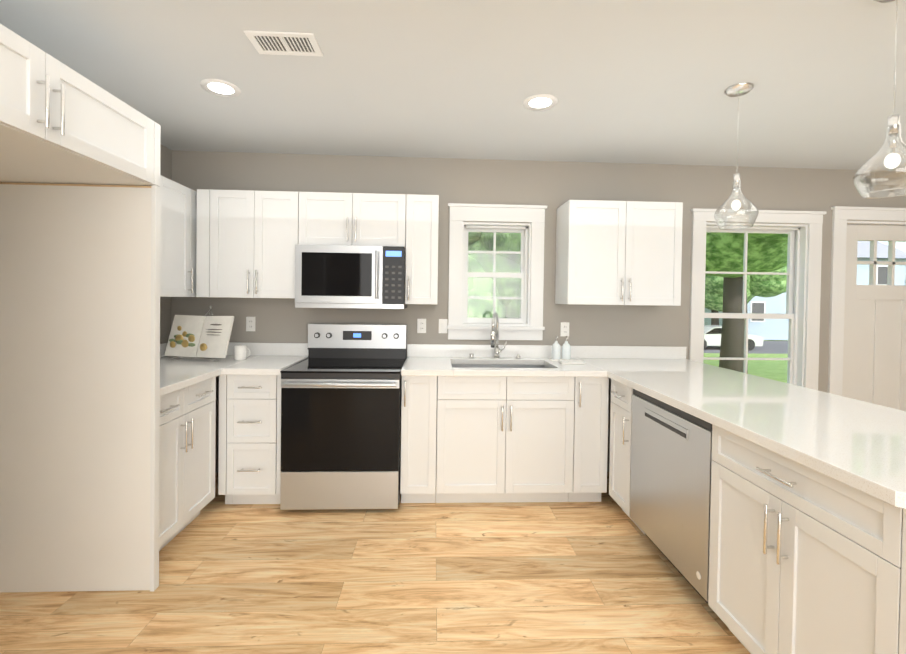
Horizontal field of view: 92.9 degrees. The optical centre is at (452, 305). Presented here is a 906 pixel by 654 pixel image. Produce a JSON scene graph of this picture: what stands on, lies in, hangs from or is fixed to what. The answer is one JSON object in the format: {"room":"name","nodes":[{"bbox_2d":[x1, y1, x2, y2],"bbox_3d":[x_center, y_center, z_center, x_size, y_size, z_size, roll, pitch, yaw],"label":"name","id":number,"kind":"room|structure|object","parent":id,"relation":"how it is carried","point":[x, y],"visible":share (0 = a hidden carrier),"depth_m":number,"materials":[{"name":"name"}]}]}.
{"room":"kitchen","nodes":[
{"label":"kitchen","id":0,"kind":"room"},
{"bbox_2d":[160,145,171,343],"bbox_3d":[-2.261,0.064,2.670,0.200,2.510,1.348,1,1,-3],"label":"wall","id":1,"kind":"structure","parent":0,"point":[166,172],"depth_m":3.27,"materials":[{"name":"grey paint"}]},
{"bbox_2d":[160,342,167,356],"bbox_3d":[-2.153,0.340,2.677,0.019,0.100,1.345,1,1,-3],"label":"backsplash","id":2,"kind":"structure","parent":1,"relation":"attached to","point":[163,346],"depth_m":3.22,"materials":[{"name":"stone"}]},
{"bbox_2d":[158,175,196,296],"bbox_3d":[-1.985,-0.442,2.995,0.360,0.760,0.700,1,1,-3],"label":"upper cabinet","id":3,"kind":"object","parent":1,"relation":"attached to","point":[178,229],"visible":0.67,"depth_m":2.89,"materials":[{"name":"white paint"}]},
{"bbox_2d":[0,472,750,653],"bbox_3d":[1.300,1.468,0.018,7.120,0.120,7.300,1,1,-3],"label":"floor","id":4,"kind":"structure","parent":0,"point":[604,576],"depth_m":2.03,"materials":[{"name":"brown wood"}]},
{"bbox_2d":[0,182,160,591],"bbox_3d":[-1.762,0.395,1.449,0.793,1.898,1.158,1,1,-3],"label":"panel","id":5,"kind":"object","parent":4,"relation":"on","point":[79,375],"visible":1,"depth_m":2.00,"materials":[{"name":"white paint"}]},
{"bbox_2d":[159,377,215,550],"bbox_3d":[-1.808,0.886,2.381,0.696,0.888,0.700,1,1,-3],"label":"base cabinet","id":6,"kind":"object","parent":4,"relation":"on","point":[187,457],"visible":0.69,"depth_m":2.41,"materials":[{"name":"white paint"}]},
{"bbox_2d":[218,374,232,503],"bbox_3d":[-1.501,0.880,3.082,0.049,0.888,0.610,1,1,-3],"label":"base cabinet","id":7,"kind":"object","parent":4,"relation":"on","point":[222,475],"visible":0.33,"depth_m":2.78,"materials":[{"name":"white paint"}]},
{"bbox_2d":[160,355,251,395],"bbox_3d":[-1.816,0.415,2.693,0.695,0.040,1.345,1,1,-3],"label":"countertop","id":8,"kind":"structure","parent":7,"relation":"on","point":[175,375],"depth_m":2.67,"materials":[{"name":"stone"}]},
{"bbox_2d":[165,306,233,361],"bbox_3d":[-1.793,0.195,3.093,0.470,0.388,0.232,1,1,9],"label":"cookbook stand","id":9,"kind":"object","parent":8,"relation":"on","point":[199,337],"visible":0.98,"depth_m":3.06,"materials":[{"name":"paper"}]},
{"bbox_2d":[234,345,249,359],"bbox_3d":[-1.529,0.342,3.130,0.112,0.100,0.082,1,1,-3],"label":"mug","id":10,"kind":"object","parent":8,"relation":"on","point":[240,352],"visible":1,"depth_m":3.10,"materials":[{"name":"white ceramic"}]},
{"bbox_2d":[226,375,279,503],"bbox_3d":[-1.316,0.882,3.072,0.315,0.888,0.646,1,1,-3],"label":"base cabinet","id":11,"kind":"object","parent":4,"relation":"on","point":[251,437],"visible":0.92,"depth_m":2.79,"materials":[{"name":"white paint"}]},
{"bbox_2d":[276,375,280,494],"bbox_3d":[-1.141,0.884,3.098,0.034,0.888,0.610,1,1,-3],"label":"base cabinet","id":12,"kind":"object","parent":4,"relation":"on","point":[278,476],"visible":0.17,"depth_m":2.79,"materials":[{"name":"white paint"}]},
{"bbox_2d":[224,355,307,374],"bbox_3d":[-1.287,0.417,3.068,0.344,0.040,0.643,1,1,-3],"label":"countertop","id":13,"kind":"structure","parent":12,"relation":"on","point":[258,365],"depth_m":2.88,"materials":[{"name":"stone"}]},
{"bbox_2d":[280,323,406,509],"bbox_3d":[-0.736,0.742,3.059,0.758,1.185,0.713,1,1,-3],"label":"range","id":14,"kind":"object","parent":4,"relation":"on","point":[341,390],"visible":0.96,"depth_m":2.77,"materials":[{"name":"silver metal"}]},
{"bbox_2d":[400,376,436,502],"bbox_3d":[-0.239,0.897,3.119,0.234,0.888,0.646,1,1,-3],"label":"base cabinet","id":15,"kind":"object","parent":4,"relation":"on","point":[418,435],"visible":0.92,"depth_m":2.84,"materials":[{"name":"white paint"}]},
{"bbox_2d":[401,357,455,374],"bbox_3d":[-0.181,0.432,3.109,0.340,0.040,0.390,1,1,-3],"label":"countertop","id":16,"kind":"structure","parent":15,"relation":"on","point":[412,365],"depth_m":2.94,"materials":[{"name":"stone"}]},
{"bbox_2d":[469,353,520,358],"bbox_3d":[0.331,0.397,3.393,0.403,0.035,0.036,1,1,-3],"label":"fittings","id":17,"kind":"object","parent":16,"relation":"on","point":[472,356],"visible":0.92,"depth_m":3.38,"materials":[{"name":"silver metal"}]},
{"bbox_2d":[491,312,506,358],"bbox_3d":[0.354,0.233,3.313,0.153,0.366,0.210,1,1,-3],"label":"faucet","id":18,"kind":"object","parent":16,"relation":"on","point":[497,350],"visible":1,"depth_m":3.37,"materials":[{"name":"silver metal"}]},
{"bbox_2d":[451,364,547,367],"bbox_3d":[0.349,0.559,3.136,0.754,0.199,0.434,1,1,-3],"label":"sink","id":19,"kind":"object","parent":16,"relation":"in","point":[493,366],"depth_m":3.35,"materials":[{"name":"silver metal"}]},
{"bbox_2d":[436,376,574,502],"bbox_3d":[0.337,0.904,3.145,0.915,0.888,0.646,1,1,-3],"label":"base cabinet","id":20,"kind":"object","parent":4,"relation":"on","point":[504,438],"visible":0.88,"depth_m":2.86,"materials":[{"name":"white paint"}]},
{"bbox_2d":[568,377,608,501],"bbox_3d":[0.911,0.912,3.170,0.231,0.888,0.646,1,1,-3],"label":"base cabinet","id":21,"kind":"object","parent":4,"relation":"on","point":[590,440],"visible":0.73,"depth_m":2.89,"materials":[{"name":"white paint"}]},
{"bbox_2d":[609,379,644,533],"bbox_3d":[1.336,0.924,2.729,0.646,0.888,0.300,1,1,-3],"label":"base cabinet","id":22,"kind":"object","parent":4,"relation":"on","point":[620,443],"visible":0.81,"depth_m":2.71,"materials":[{"name":"white paint"}]},
{"bbox_2d":[630,389,711,603],"bbox_3d":[1.353,0.935,2.209,0.576,0.883,0.729,1,1,-3],"label":"dishwasher","id":23,"kind":"object","parent":4,"relation":"on","point":[670,478],"visible":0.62,"depth_m":2.10,"materials":[{"name":"silver metal"}]},
{"bbox_2d":[708,424,902,653],"bbox_3d":[1.391,0.944,1.469,0.646,0.888,0.740,1,1,-3],"label":"base cabinet","id":24,"kind":"object","parent":4,"relation":"on","point":[803,559],"visible":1,"depth_m":1.40,"materials":[{"name":"white paint"}]},
{"bbox_2d":[899,509,905,653],"bbox_3d":[1.383,0.931,2.295,0.630,0.888,2.435,1,1,-3],"label":"base cabinet","id":25,"kind":"object","parent":4,"relation":"on","point":[902,642],"depth_m":1.07,"materials":[{"name":"white paint"}]},
{"bbox_2d":[572,358,905,508],"bbox_3d":[1.498,0.467,2.274,0.913,0.040,2.473,1,1,-3],"label":"countertop","id":26,"kind":"structure","parent":25,"relation":"on","point":[857,444],"depth_m":1.78,"materials":[{"name":"stone"}]},
{"bbox_2d":[549,336,572,360],"bbox_3d":[0.835,0.327,3.321,0.170,0.189,0.084,1,1,-3],"label":"soap caddy","id":27,"kind":"object","parent":26,"relation":"on","point":[556,351],"visible":1,"depth_m":3.30,"materials":[{"name":"white"}]},
{"bbox_2d":[558,360,585,363],"bbox_3d":[0.875,0.415,3.172,0.180,0.019,0.090,1,1,-3],"label":"cloth","id":28,"kind":"object","parent":26,"relation":"on","point":[571,362],"visible":0.98,"depth_m":3.13,"materials":[{"name":"white fabric"}]},
{"bbox_2d":[0,0,905,170],"bbox_3d":[1.337,-1.162,-0.021,7.120,0.120,7.300,1,1,-3],"label":"ceiling","id":29,"kind":"structure","parent":0,"point":[638,81],"depth_m":2.14,"materials":[{"name":"paint"}]},
{"bbox_2d":[200,79,240,96],"bbox_3d":[-1.248,-1.169,2.319,0.196,0.006,0.196,1,1,-3],"label":"recessed light","id":30,"kind":"object","parent":29,"relation":"in","point":[218,87],"visible":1,"depth_m":2.31,"materials":[{"name":"white paint"}]},
{"bbox_2d":[244,30,322,56],"bbox_3d":[-0.740,-1.155,1.901,0.290,0.008,0.165,1,1,-3],"label":"ceiling vent","id":31,"kind":"object","parent":29,"relation":"in","point":[284,43],"visible":1,"depth_m":1.89,"materials":[{"name":"white metal"}]},
{"bbox_2d":[523,94,557,110],"bbox_3d":[0.493,-1.146,2.435,0.196,0.006,0.196,1,1,-3],"label":"recessed light","id":32,"kind":"object","parent":29,"relation":"in","point":[539,102],"visible":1,"depth_m":2.43,"materials":[{"name":"white paint"}]},
{"bbox_2d":[714,82,758,229],"bbox_3d":[1.487,-0.771,2.254,0.196,0.723,0.196,1,1,-3],"label":"pendant light","id":33,"kind":"object","parent":29,"relation":"hanging from","point":[739,89],"visible":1,"depth_m":2.24,"materials":[{"name":"clear glass"}]},
{"bbox_2d":[853,0,905,198],"bbox_3d":[1.559,-0.759,1.522,0.204,0.723,0.204,1,1,-3],"label":"pendant light","id":34,"kind":"object","parent":29,"relation":"hanging from","point":[892,160],"visible":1,"depth_m":1.52,"materials":[{"name":"clear glass"}]},
{"bbox_2d":[171,150,905,472],"bbox_3d":[1.162,0.099,3.570,7.120,2.510,0.150,1,1,-3],"label":"wall","id":35,"kind":"structure","parent":0,"point":[553,186],"depth_m":3.46,"materials":[{"name":"grey paint"}]},
{"bbox_2d":[196,189,209,296],"bbox_3d":[-1.767,-0.442,3.193,0.090,0.760,0.325,1,1,-3],"label":"filler panel","id":36,"kind":"object","parent":35,"relation":"attached to","point":[203,251],"visible":0.54,"depth_m":3.03,"materials":[{"name":"white paint"}]},
{"bbox_2d":[246,317,255,330],"bbox_3d":[-1.582,0.143,3.371,0.070,0.114,0.008,1,1,-3],"label":"electrical outlet","id":37,"kind":"object","parent":35,"relation":"attached to","point":[250,323],"visible":1,"depth_m":3.37,"materials":[{"name":"white plastic"}]},
{"bbox_2d":[210,189,298,298],"bbox_3d":[-1.413,-0.437,3.190,0.612,0.760,0.360,1,1,-3],"label":"upper cabinet","id":38,"kind":"object","parent":35,"relation":"attached to","point":[254,235],"visible":0.96,"depth_m":3.05,"materials":[{"name":"white paint"}]},
{"bbox_2d":[226,342,307,355],"bbox_3d":[-1.644,0.337,3.361,1.034,0.100,0.023,1,1,-3],"label":"backsplash","id":39,"kind":"structure","parent":35,"relation":"attached to","point":[256,349],"depth_m":3.36,"materials":[{"name":"stone"}]},
{"bbox_2d":[298,192,405,247],"bbox_3d":[-0.725,-0.619,3.218,0.758,0.378,0.360,1,1,-3],"label":"upper cabinet","id":40,"kind":"object","parent":35,"relation":"attached to","point":[353,219],"visible":0.9,"depth_m":3.08,"materials":[{"name":"white paint"}]},
{"bbox_2d":[295,244,406,308],"bbox_3d":[-0.729,-0.205,3.182,0.756,0.442,0.445,1,1,-3],"label":"microwave","id":41,"kind":"object","parent":40,"relation":"attached to","point":[346,276],"visible":1,"depth_m":3.01,"materials":[{"name":"silver metal"}]},
{"bbox_2d":[417,319,425,332],"bbox_3d":[-0.249,0.161,3.430,0.070,0.114,0.008,1,1,-3],"label":"electrical outlet","id":42,"kind":"object","parent":35,"relation":"attached to","point":[421,325],"visible":1,"depth_m":3.43,"materials":[{"name":"white plastic"}]},
{"bbox_2d":[405,194,438,304],"bbox_3d":[-0.230,-0.406,3.243,0.234,0.790,0.360,1,1,-3],"label":"upper cabinet","id":43,"kind":"object","parent":35,"relation":"attached to","point":[421,271],"visible":1,"depth_m":3.10,"materials":[{"name":"white paint"}]},
{"bbox_2d":[439,319,447,332],"bbox_3d":[-0.079,0.163,3.436,0.070,0.114,0.010,1,1,-3],"label":"light switch","id":44,"kind":"object","parent":35,"relation":"attached to","point":[443,323],"visible":0.96,"depth_m":3.44,"materials":[{"name":"white plastic"}]},
{"bbox_2d":[447,203,546,339],"bbox_3d":[0.344,-0.266,3.508,0.790,1.077,0.190,1,1,-3],"label":"window","id":45,"kind":"structure","parent":35,"relation":"in","point":[527,324],"depth_m":3.45,"materials":[{"name":"white paint"}]},
{"bbox_2d":[407,344,686,358],"bbox_3d":[0.769,0.369,3.469,2.267,0.100,0.019,1,1,-3],"label":"backsplash","id":46,"kind":"structure","parent":35,"relation":"attached to","point":[460,350],"depth_m":3.46,"materials":[{"name":"stone"}]},
{"bbox_2d":[560,322,568,335],"bbox_3d":[0.905,0.191,3.481,0.070,0.114,0.008,1,1,-3],"label":"electrical outlet","id":47,"kind":"object","parent":35,"relation":"attached to","point":[564,328],"visible":1,"depth_m":3.48,"materials":[{"name":"white plastic"}]},
{"bbox_2d":[555,200,682,305],"bbox_3d":[1.260,-0.389,3.308,0.850,0.765,0.360,1,1,-3],"label":"upper cabinet","id":48,"kind":"object","parent":35,"relation":"attached to","point":[618,252],"visible":1,"depth_m":3.17,"materials":[{"name":"white paint"}]},
{"bbox_2d":[689,208,825,389],"bbox_3d":[2.482,0.090,3.607,1.120,1.742,0.190,1,1,-3],"label":"dining room window","id":49,"kind":"structure","parent":35,"relation":"in","point":[803,230],"depth_m":3.56,"materials":[{"name":"white paint"}]},
{"bbox_2d":[828,206,905,395],"bbox_3d":[3.723,0.289,3.666,1.230,2.197,0.188,1,1,-3],"label":"door frame","id":50,"kind":"structure","parent":35,"relation":"attached to","point":[841,215],"depth_m":3.56,"materials":[{"name":"white paint"}]},
{"bbox_2d":[842,224,905,410],"bbox_3d":[3.724,0.352,3.634,0.944,2.061,0.133,1,1,-3],"label":"entry door","id":51,"kind":"structure","parent":35,"relation":"in","point":[874,359],"depth_m":3.65,"materials":[{"name":"paint"}]},
{"bbox_3d":[-2.130,0.118,-0.902,0.150,2.510,5.802,1,1,-3],"label":"wall","id":52,"kind":"structure","parent":0,"visible":0},
{"bbox_2d":[0,24,160,186],"bbox_3d":[-1.729,-0.701,1.434,0.828,0.290,1.158,1,1,-3],"label":"upper cabinet","id":53,"kind":"object","parent":52,"relation":"attached to","point":[61,123],"visible":0.98,"depth_m":1.59,"materials":[{"name":"white paint"}]},
{"label":"outside","id":54,"kind":"structure","parent":0,"visible":0},
{"bbox_2d":[703,340,787,382],"bbox_3d":[8.297,2.287,38.958,100.000,1.200,69.840,1,1,-3],"label":"lawn","id":55,"kind":"structure","parent":54,"point":[768,373],"depth_m":19.15,"materials":[{"name":"green plant"}]},
{"bbox_2d":[467,232,520,317],"bbox_3d":[0.161,-0.015,7.571,6.372,4.734,2.959,1,1,-3],"label":"bush","id":56,"kind":"object","parent":55,"relation":"on","point":[487,282],"depth_m":6.86,"materials":[{"name":"green plant"}]},
{"bbox_2d":[704,325,763,349],"bbox_3d":[15.694,1.872,25.680,4.500,1.355,1.760,1,1,-3],"label":"car","id":57,"kind":"object","parent":55,"relation":"on","point":[716,337],"depth_m":24.81,"materials":[{"name":"white metal"}]},
{"bbox_2d":[705,266,786,324],"bbox_3d":[16.808,-1.030,27.530,7.176,7.820,7.136,1,1,-3],"label":"tree","id":58,"kind":"object","parent":55,"relation":"on","point":[768,283],"depth_m":25.13,"materials":[{"name":"green plant"}]},
{"bbox_2d":[705,232,787,372],"bbox_3d":[7.967,-2.683,11.302,10.950,11.351,9.846,1,1,-3],"label":"tree","id":59,"kind":"object","parent":55,"relation":"on","point":[729,258],"depth_m":10.94,"materials":[{"name":"green plant"}]},
{"bbox_2d":[704,241,905,340],"bbox_3d":[26.746,-1.839,36.118,14.500,8.750,10.000,1,1,-3],"label":"house","id":60,"kind":"structure","parent":55,"relation":"on","point":[765,329],"depth_m":31.56,"materials":[{"name":"white paint"}]}
]}

